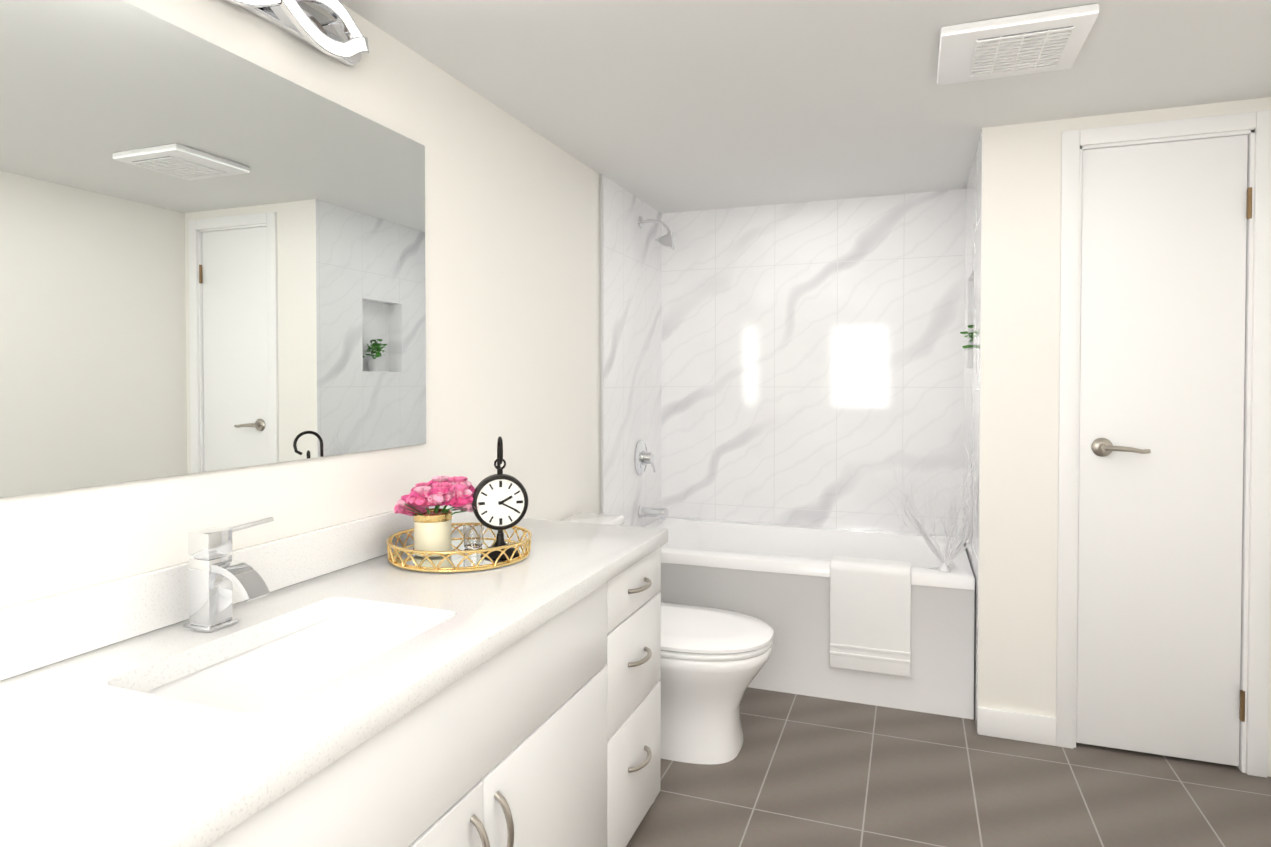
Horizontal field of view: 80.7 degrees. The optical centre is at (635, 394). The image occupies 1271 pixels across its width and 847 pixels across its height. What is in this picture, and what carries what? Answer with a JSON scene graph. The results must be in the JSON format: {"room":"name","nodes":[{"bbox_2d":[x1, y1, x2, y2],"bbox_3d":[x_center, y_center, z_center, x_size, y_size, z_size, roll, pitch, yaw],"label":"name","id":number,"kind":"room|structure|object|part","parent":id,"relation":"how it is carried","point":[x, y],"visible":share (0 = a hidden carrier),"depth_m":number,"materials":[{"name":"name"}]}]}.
{"room":"bathroom","nodes":[
{"label":"bathroom","id":0,"kind":"room"},
{"bbox_2d":[0,0,599,607],"bbox_3d":[-0.745,0.149,1.706,0.100,2.100,4.950,0,1,20],"label":"wall","id":1,"kind":"structure","parent":0,"point":[512,280],"depth_m":2.12,"materials":[{"name":"white paint"}]},
{"bbox_2d":[0,0,425,497],"bbox_3d":[-0.983,-0.247,0.899,0.006,0.800,2.385,0,1,20],"label":"mirror","id":2,"kind":"object","parent":1,"relation":"attached to","point":[212,256],"visible":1,"depth_m":1.35,"materials":[{"name":"clear glass"}]},
{"bbox_2d":[0,505,478,680],"bbox_3d":[-0.920,0.360,1.055,0.020,0.100,2.802,0,1,20],"label":"backsplash","id":3,"kind":"structure","parent":1,"relation":"attached to","point":[35,633],"depth_m":1.26,"materials":[{"name":"white stone"}]},
{"bbox_2d":[226,0,368,65],"bbox_3d":[-0.771,-0.796,1.384,0.060,0.134,0.800,0,1,20],"label":"sconce","id":4,"kind":"object","parent":1,"relation":"attached to","point":[344,41],"visible":1,"depth_m":1.60,"materials":[{"name":"silver metal"}]},
{"bbox_2d":[603,175,661,526],"bbox_3d":[-0.006,0.117,3.543,0.012,2.100,0.790,0,1,20],"label":"wall","id":5,"kind":"structure","parent":0,"point":[632,333],"depth_m":3.48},
{"bbox_2d":[599,174,603,513],"bbox_3d":[-0.144,0.124,3.169,0.014,2.100,0.008,0,1,20],"label":"trim","id":6,"kind":"structure","parent":5,"relation":"attached to","point":[601,354],"depth_m":3.16,"materials":[{"name":"silver metal"}]},
{"bbox_2d":[634,440,655,474],"bbox_3d":[0.054,0.306,3.594,0.066,0.170,0.170,0,1,20],"label":"shower valve","id":7,"kind":"object","parent":5,"relation":"attached to","point":[643,457],"visible":1,"depth_m":3.57,"materials":[{"name":"silver metal"}]},
{"bbox_2d":[638,505,667,520],"bbox_3d":[0.086,0.569,3.586,0.135,0.065,0.060,0,1,20],"label":"tub spout","id":8,"kind":"object","parent":5,"relation":"attached to","point":[660,513],"visible":1,"depth_m":3.57,"materials":[{"name":"silver metal"}]},
{"bbox_2d":[638,216,674,250],"bbox_3d":[0.104,-0.765,3.557,0.172,0.173,0.108,0,1,20],"label":"shower head","id":9,"kind":"object","parent":5,"relation":"attached to","point":[666,240],"visible":0.98,"depth_m":3.52},
{"bbox_2d":[339,0,1270,213],"bbox_3d":[0.390,-0.924,1.268,2.520,0.060,4.950,0,1,20],"label":"ceiling","id":10,"kind":"structure","parent":0,"point":[667,106],"depth_m":2.16,"materials":[{"name":"white paint"}]},
{"bbox_2d":[937,3,1099,84],"bbox_3d":[0.965,-0.888,1.930,0.340,0.034,0.330,0,1,20],"label":"ceiling vent","id":11,"kind":"object","parent":10,"relation":"in","point":[1043,41],"visible":1,"depth_m":1.87,"materials":[{"name":"white plastic"}]},
{"bbox_2d":[977,26,1072,45],"bbox_3d":[0.983,-0.876,1.923,0.210,0.001,0.240,0,1,20],"label":"grille","id":12,"kind":"object","parent":11,"relation":"attached to","point":[1049,35],"depth_m":1.83,"materials":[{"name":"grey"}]},
{"bbox_2d":[662,189,964,536],"bbox_3d":[0.874,0.115,3.692,1.560,2.100,0.100,0,1,20],"label":"wall","id":13,"kind":"structure","parent":0,"point":[812,362],"depth_m":3.63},
{"bbox_2d":[626,687,1270,846],"bbox_3d":[0.390,1.236,1.305,2.520,0.060,4.950,0,1,20],"label":"floor","id":14,"kind":"structure","parent":0,"point":[802,771],"depth_m":2.24,"materials":[{"name":"tile"}]},
{"bbox_2d":[188,541,667,846],"bbox_3d":[-0.654,0.832,0.959,0.592,0.760,2.790,0,1,20],"label":"bathroom vanity","id":15,"kind":"object","parent":14,"relation":"on","point":[551,738],"depth_m":1.39,"materials":[{"name":"white wood"}]},
{"bbox_2d":[0,518,667,846],"bbox_3d":[-0.660,0.431,0.960,0.575,0.040,2.804,0,1,20],"label":"countertop","id":16,"kind":"structure","parent":15,"relation":"on","point":[88,759],"depth_m":0.99,"materials":[{"name":"white stone"}]},
{"bbox_2d":[180,516,273,632],"bbox_3d":[-0.692,0.316,1.326,0.142,0.178,0.129,0,1,20],"label":"faucet","id":17,"kind":"object","parent":16,"relation":"on","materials":[{"name":"silver metal"}]},
{"bbox_2d":[128,605,439,712],"bbox_3d":[-0.541,0.523,1.226,0.360,0.177,0.520,0,1,20],"label":"sink","id":18,"kind":"object","parent":16,"relation":"in","point":[258,674],"depth_m":1.38,"materials":[{"name":"white ceramic"}]},
{"bbox_2d":[386,436,531,572],"bbox_3d":[-0.428,0.249,1.830,0.347,0.294,0.347,0,1,20],"label":"tray","id":19,"kind":"object","parent":16,"relation":"on","point":[498,501],"visible":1,"depth_m":1.79,"materials":[{"name":"gold metal"}]},
{"bbox_2d":[394,476,479,557],"bbox_3d":[-0.478,0.294,1.820,0.234,0.186,0.200,0,1,20],"label":"flower vase","id":20,"kind":"object","parent":19,"relation":"on","point":[432,531],"depth_m":1.78,"materials":[{"name":"pink plant"}]},
{"bbox_3d":[-0.428,0.371,1.832,0.347,0.050,0.347,0,1,20],"label":"wire frame","id":21,"kind":"part","parent":19,"relation":"part of","materials":[{"name":"gold metal"}]},
{"bbox_3d":[-0.407,0.357,1.882,0.052,0.058,0.052,0,1,20],"label":"votive glass","id":22,"kind":"part","parent":19,"relation":"part of","materials":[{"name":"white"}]},
{"bbox_2d":[472,436,527,557],"bbox_3d":[-0.328,0.245,1.815,0.125,0.285,0.104,0,1,20],"label":"clock","id":23,"kind":"object","parent":19,"relation":"on","point":[500,500],"depth_m":1.80,"materials":[{"name":"black metal"}]},
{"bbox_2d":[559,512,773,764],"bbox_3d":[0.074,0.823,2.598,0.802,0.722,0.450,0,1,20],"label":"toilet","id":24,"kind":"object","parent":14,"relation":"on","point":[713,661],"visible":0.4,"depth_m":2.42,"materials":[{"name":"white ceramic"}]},
{"bbox_3d":[-0.195,0.761,2.697,0.228,0.602,0.450,0,1,20],"label":"tank","id":25,"kind":"part","parent":24,"relation":"part of","materials":[{"name":"white ceramic"}]},
{"bbox_3d":[0.156,0.805,2.568,0.628,0.050,0.432,0,1,20],"label":"seat lid","id":26,"kind":"part","parent":24,"relation":"part of","materials":[{"name":"white plastic"}]},
{"bbox_2d":[645,517,974,718],"bbox_3d":[0.682,0.911,3.311,1.441,0.520,0.769,0,1,20],"label":"bathtub","id":27,"kind":"object","parent":14,"relation":"on","point":[776,577],"visible":0.58,"depth_m":2.94,"materials":[{"name":"white ceramic"}]},
{"bbox_2d":[830,556,910,676],"bbox_3d":[0.896,0.842,2.856,0.290,0.405,0.112,0,1,20],"label":"towel","id":28,"kind":"object","parent":27,"relation":"on","point":[870,615],"visible":1,"depth_m":2.81,"materials":[{"name":"white fabric"}]},
{"bbox_2d":[869,444,973,571],"bbox_3d":[1.090,0.411,2.907,0.388,0.492,0.312,0,1,20],"label":"decor","id":29,"kind":"object","parent":27,"relation":"on","point":[943,567],"visible":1,"depth_m":2.78,"materials":[{"name":"white"}]},
{"bbox_2d":[963,128,982,732],"bbox_3d":[1.391,0.127,2.984,0.100,2.100,0.870,0,1,20],"label":"wall","id":30,"kind":"structure","parent":0,"point":[971,307],"depth_m":2.83,"materials":[{"name":"stone"}]},
{"bbox_2d":[960,325,972,348],"bbox_3d":[1.377,-0.192,3.014,0.130,0.174,0.166,0,1,20],"label":"potted plant","id":31,"kind":"object","parent":30,"relation":"in","point":[970,336],"visible":0.12,"depth_m":3.01,"materials":[{"name":"green plant"}]},
{"bbox_2d":[978,707,1055,745],"bbox_3d":[0.251,1.165,0.929,2.320,0.095,3.950,0,1,20],"label":"baseboard","id":32,"kind":"structure","parent":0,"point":[1025,727],"depth_m":2.56,"materials":[{"name":"white paint"}]},
{"bbox_2d":[978,97,1270,776],"bbox_3d":[1.614,0.135,2.491,0.858,2.100,0.100,0,1,20],"label":"wall","id":33,"kind":"structure","parent":0,"point":[1020,318],"depth_m":2.55,"materials":[{"name":"white paint"}]},
{"bbox_2d":[1056,110,1270,777],"bbox_3d":[1.705,0.158,2.451,0.578,2.057,0.114,0,1,20],"label":"door frame","id":34,"kind":"structure","parent":33,"relation":"attached to","point":[1073,141],"depth_m":2.34,"materials":[{"name":"white paint"}]},
{"bbox_2d":[1076,135,1251,765],"bbox_3d":[1.696,0.183,2.411,0.462,1.983,0.089,0,1,20],"label":"door","id":35,"kind":"structure","parent":33,"relation":"in","point":[1162,330],"depth_m":2.42,"materials":[{"name":"white paint"}]},
{"bbox_3d":[1.579,0.176,2.436,0.157,0.062,0.054,0,1,20],"label":"door handle","id":36,"kind":"part","parent":35,"relation":"part of","materials":[{"name":"silver metal"}]},
{"bbox_3d":[1.907,0.193,2.335,0.014,1.666,0.013,0,1,20],"label":"door hinge","id":37,"kind":"part","parent":35,"relation":"part of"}
]}

